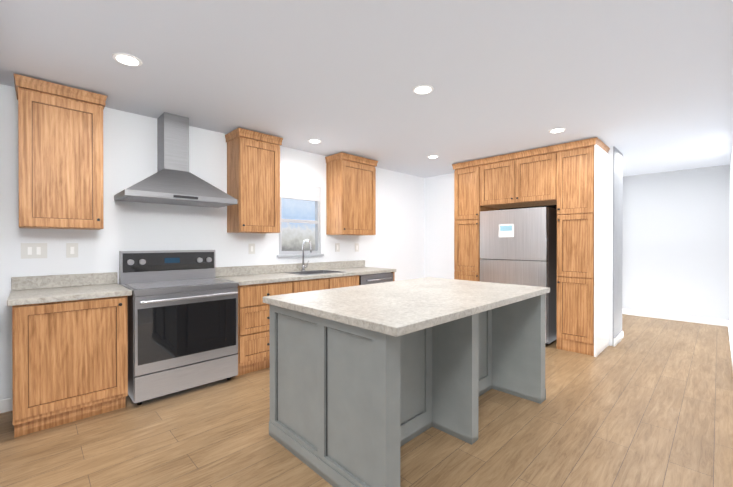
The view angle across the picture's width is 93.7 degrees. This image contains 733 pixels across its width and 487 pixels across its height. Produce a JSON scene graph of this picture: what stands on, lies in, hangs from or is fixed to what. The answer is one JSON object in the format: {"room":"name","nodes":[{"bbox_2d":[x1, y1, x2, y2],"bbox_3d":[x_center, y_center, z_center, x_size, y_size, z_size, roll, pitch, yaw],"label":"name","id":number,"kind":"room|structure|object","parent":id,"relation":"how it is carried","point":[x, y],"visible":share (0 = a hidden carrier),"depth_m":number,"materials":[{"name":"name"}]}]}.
{"room":"kitchen","nodes":[
{"label":"kitchen","id":0,"kind":"room"},
{"bbox_2d":[0,84,423,412],"bbox_3d":[0.004,0.019,5.325,8.000,2.470,0.114,0,0,-44],"label":"wall","id":1,"kind":"structure","parent":0,"point":[396,241],"depth_m":3.30,"materials":[{"name":"white paint"}]},
{"bbox_2d":[21,243,46,258],"bbox_3d":[-2.615,0.049,2.704,0.150,0.120,0.009,0,0,-44],"label":"switch plate","id":2,"kind":"object","parent":1,"relation":"attached to","point":[33,250],"visible":1,"depth_m":2.70,"materials":[{"name":"white plastic"}]},
{"bbox_2d":[13,73,106,229],"bbox_3d":[-2.380,-0.656,2.690,0.524,1.062,0.349,0,0,-44],"label":"upper cabinet","id":3,"kind":"object","parent":1,"relation":"attached to","point":[60,154],"visible":1,"depth_m":2.57,"materials":[{"name":"brown wood"}]},
{"bbox_2d":[66,243,77,257],"bbox_3d":[-2.452,0.049,2.864,0.075,0.120,0.009,0,0,-44],"label":"electrical outlet plate","id":4,"kind":"object","parent":1,"relation":"attached to","point":[71,250],"visible":1,"depth_m":2.86,"materials":[{"name":"white plastic"}]},
{"bbox_2d":[114,112,236,207],"bbox_3d":[-1.751,-0.798,3.198,0.907,0.818,0.500,0,0,-44],"label":"range hood","id":5,"kind":"object","parent":1,"relation":"attached to","point":[173,180],"visible":1,"depth_m":3.16,"materials":[{"name":"metal"}]},
{"bbox_2d":[249,244,254,253],"bbox_3d":[-1.323,0.049,3.965,0.075,0.120,0.009,0,0,-44],"label":"electrical outlet plate","id":6,"kind":"object","parent":1,"relation":"attached to","point":[251,248],"visible":1,"depth_m":3.96,"materials":[{"name":"white plastic"}]},
{"bbox_2d":[225,128,282,232],"bbox_3d":[-1.239,-0.661,3.803,0.513,1.062,0.349,0,0,-44],"label":"upper cabinet","id":7,"kind":"object","parent":1,"relation":"attached to","point":[253,173],"visible":1,"depth_m":3.68,"materials":[{"name":"brown wood"}]},
{"bbox_2d":[277,181,323,257],"bbox_3d":[-0.868,-0.312,4.456,0.700,0.939,0.120,0,0,-44],"label":"window","id":8,"kind":"structure","parent":1,"relation":"in","point":[299,214],"depth_m":4.49,"materials":[{"name":"grey"}]},
{"bbox_2d":[335,243,339,251],"bbox_3d":[-0.409,0.041,4.855,0.075,0.120,0.009,0,0,-44],"label":"electrical outlet plate","id":9,"kind":"object","parent":1,"relation":"attached to","point":[337,247],"visible":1,"depth_m":4.85,"materials":[{"name":"white plastic"}]},
{"bbox_2d":[325,152,377,234],"bbox_3d":[-0.200,-0.665,4.816,0.684,1.062,0.349,0,0,-44],"label":"upper cabinet","id":10,"kind":"object","parent":1,"relation":"attached to","point":[350,194],"visible":1,"depth_m":4.65,"materials":[{"name":"brown wood"}]},
{"bbox_2d":[355,243,358,251],"bbox_3d":[-0.142,0.045,5.115,0.075,0.120,0.009,0,0,-44],"label":"electrical outlet plate","id":11,"kind":"object","parent":1,"relation":"attached to","point":[356,247],"visible":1,"depth_m":5.11,"materials":[{"name":"white plastic"}]},
{"bbox_2d":[0,314,732,486],"bbox_3d":[1.388,1.285,3.910,8.000,0.050,4.080,0,0,-44],"label":"floor","id":12,"kind":"structure","parent":0,"point":[646,402],"depth_m":2.27,"materials":[{"name":"brown wood"}]},
{"bbox_2d":[12,296,127,437],"bbox_3d":[-2.245,0.827,2.618,0.615,0.876,0.649,0,0,-44],"label":"base cabinet","id":13,"kind":"object","parent":12,"relation":"on","point":[69,361],"visible":0.96,"depth_m":2.39,"materials":[{"name":"brown wood"}]},
{"bbox_2d":[7,272,131,305],"bbox_3d":[-2.246,0.318,2.618,0.660,0.138,0.645,0,0,-44],"label":"countertop","id":14,"kind":"structure","parent":13,"relation":"on","point":[26,290],"depth_m":2.65,"materials":[{"name":"stone"}]},
{"bbox_2d":[119,250,238,404],"bbox_3d":[-1.678,0.660,3.106,0.820,1.205,0.688,0,0,-44],"label":"range","id":15,"kind":"object","parent":12,"relation":"on","point":[182,319],"visible":0.94,"depth_m":2.93,"materials":[{"name":"silver metal"}]},
{"bbox_2d":[237,280,300,375],"bbox_3d":[-1.181,0.823,3.672,0.653,0.876,0.626,0,0,-44],"label":"base cabinet","id":16,"kind":"object","parent":12,"relation":"on","point":[253,353],"depth_m":3.35,"materials":[{"name":"brown wood"}]},
{"bbox_2d":[215,260,395,285],"bbox_3d":[-0.612,0.311,4.211,2.240,0.138,0.645,0,0,-44],"label":"countertop","id":17,"kind":"structure","parent":16,"relation":"on","point":[252,275],"depth_m":4.02,"materials":[{"name":"stone"}]},
{"bbox_2d":[301,239,311,270],"bbox_3d":[-0.732,0.137,4.327,0.110,0.406,0.213,0,0,-44],"label":"faucet","id":18,"kind":"object","parent":17,"relation":"on","point":[303,266],"visible":0.96,"depth_m":4.35,"materials":[{"name":"silver metal"}]},
{"bbox_2d":[285,270,342,274],"bbox_3d":[-0.620,0.436,4.177,0.584,0.204,0.434,0,0,-44],"label":"sink","id":19,"kind":"object","parent":17,"relation":"in","point":[314,272],"visible":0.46,"depth_m":4.30,"materials":[{"name":"silver metal"}]},
{"bbox_2d":[359,272,392,284],"bbox_3d":[-0.057,0.820,4.732,0.624,0.872,0.678,0,0,-44],"label":"dishwasher","id":20,"kind":"object","parent":12,"relation":"on","point":[366,279],"visible":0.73,"depth_m":4.48,"materials":[{"name":"silver metal"}]},
{"bbox_2d":[269,294,545,486],"bbox_3d":[0.388,0.827,2.558,1.867,0.876,1.158,0,0,-44],"label":"kitchen island","id":21,"kind":"object","parent":12,"relation":"on","point":[352,406],"visible":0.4,"depth_m":2.14,"materials":[{"name":"grey paint"}]},
{"bbox_2d":[263,277,549,336],"bbox_3d":[0.392,0.367,2.531,1.887,0.040,1.180,0,0,-44],"label":"island countertop","id":22,"kind":"structure","parent":21,"relation":"on","point":[398,308],"depth_m":2.13,"materials":[{"name":"stone"}]},
{"bbox_2d":[452,161,499,280],"bbox_3d":[1.673,0.051,5.209,0.627,2.407,0.410,0,0,-44],"label":"tall cabinet","id":23,"kind":"object","parent":12,"relation":"on","point":[467,209],"depth_m":4.99,"materials":[{"name":"brown wood"}]},
{"bbox_2d":[480,207,556,344],"bbox_3d":[2.110,0.399,4.699,0.655,1.715,0.864,0,0,-44],"label":"refrigerator","id":24,"kind":"object","parent":12,"relation":"on","point":[518,246],"visible":0.6,"depth_m":4.38,"materials":[{"name":"silver metal"}]},
{"bbox_2d":[556,141,609,356],"bbox_3d":[2.651,0.055,4.206,0.627,2.407,0.412,0,0,-44],"label":"tall cabinet","id":25,"kind":"object","parent":12,"relation":"on","point":[569,181],"depth_m":4.00,"materials":[{"name":"brown wood"}]},
{"bbox_2d":[614,331,623,346],"bbox_3d":[2.256,1.206,5.446,0.554,0.095,2.861,0,0,-44],"label":"baseboard","id":26,"kind":"structure","parent":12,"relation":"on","point":[619,337],"depth_m":4.39,"materials":[{"name":"white"}]},
{"bbox_2d":[0,0,732,177],"bbox_3d":[1.388,-1.235,3.900,8.000,0.050,4.080,0,0,-44],"label":"ceiling","id":27,"kind":"structure","parent":0,"point":[644,86],"depth_m":2.36,"materials":[{"name":"white paint"}]},
{"bbox_2d":[112,53,141,66],"bbox_3d":[-1.554,-1.199,2.234,0.164,0.008,0.164,0,0,-44],"label":"recessed light","id":28,"kind":"object","parent":27,"relation":"in","point":[127,59],"visible":1,"depth_m":2.22,"materials":[{"name":"white plastic"}]},
{"bbox_2d":[308,139,321,142],"bbox_3d":[-0.605,-1.206,4.011,0.164,0.008,0.164,0,0,-44],"label":"recessed light","id":29,"kind":"object","parent":27,"relation":"in","point":[314,141],"visible":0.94,"depth_m":4.01,"materials":[{"name":"white plastic"}]},
{"bbox_2d":[413,85,433,93],"bbox_3d":[0.439,-1.201,2.668,0.164,0.008,0.164,0,0,-44],"label":"recessed light","id":30,"kind":"object","parent":27,"relation":"in","point":[422,89],"visible":1,"depth_m":2.65,"materials":[{"name":"white plastic"}]},
{"bbox_2d":[427,155,438,157],"bbox_3d":[0.918,-1.209,4.741,0.164,0.008,0.164,0,0,-44],"label":"recessed light","id":31,"kind":"object","parent":27,"relation":"in","point":[433,156],"visible":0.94,"depth_m":4.71,"materials":[{"name":"white plastic"}]},
{"bbox_2d":[548,128,565,132],"bbox_3d":[2.014,-1.205,3.631,0.164,0.008,0.164,0,0,-44],"label":"recessed light","id":32,"kind":"object","parent":27,"relation":"in","point":[556,130],"visible":0.96,"depth_m":3.62,"materials":[{"name":"white plastic"}]},
{"bbox_2d":[424,146,622,345],"bbox_3d":[2.251,0.018,5.456,0.540,2.470,2.861,0,0,-44],"label":"wall","id":33,"kind":"structure","parent":0,"point":[439,220],"depth_m":5.88,"materials":[{"name":"white paint"}]},
{"bbox_2d":[480,157,523,208],"bbox_3d":[2.011,-0.848,4.860,0.627,0.607,0.557,0,0,-44],"label":"upper cabinet","id":34,"kind":"object","parent":33,"relation":"attached to","point":[494,173],"depth_m":4.71,"materials":[{"name":"brown wood"}]},
{"bbox_2d":[508,149,555,207],"bbox_3d":[2.313,-0.846,4.549,0.627,0.607,0.557,0,0,-44],"label":"upper cabinet","id":35,"kind":"object","parent":33,"relation":"attached to","point":[531,176],"depth_m":4.35,"materials":[{"name":"brown wood"}]},
{"bbox_2d":[622,165,729,319],"bbox_3d":[4.252,0.014,6.626,0.100,2.470,3.979,0,0,-44],"label":"wall","id":36,"kind":"structure","parent":0,"point":[676,244],"depth_m":5.65,"materials":[{"name":"grey paint"}]},
{"bbox_2d":[622,309,728,326],"bbox_3d":[4.176,1.201,6.627,0.013,0.095,3.877,0,0,-44],"label":"baseboard","id":37,"kind":"structure","parent":36,"relation":"attached to","point":[710,321],"depth_m":5.65,"materials":[{"name":"white"}]},
{"bbox_2d":[729,146,732,345],"bbox_3d":[2.777,0.030,2.480,7.800,2.470,0.100,0,0,-44],"label":"wall","id":38,"kind":"structure","parent":0,"point":[731,257],"depth_m":4.45,"materials":[{"name":"white paint"}]},
{"bbox_2d":[728,321,732,369],"bbox_3d":[3.215,1.216,2.992,6.435,0.095,0.013,0,0,-44],"label":"baseboard","id":39,"kind":"structure","parent":38,"relation":"attached to","point":[730,341],"depth_m":4.07,"materials":[{"name":"white"}]}
]}

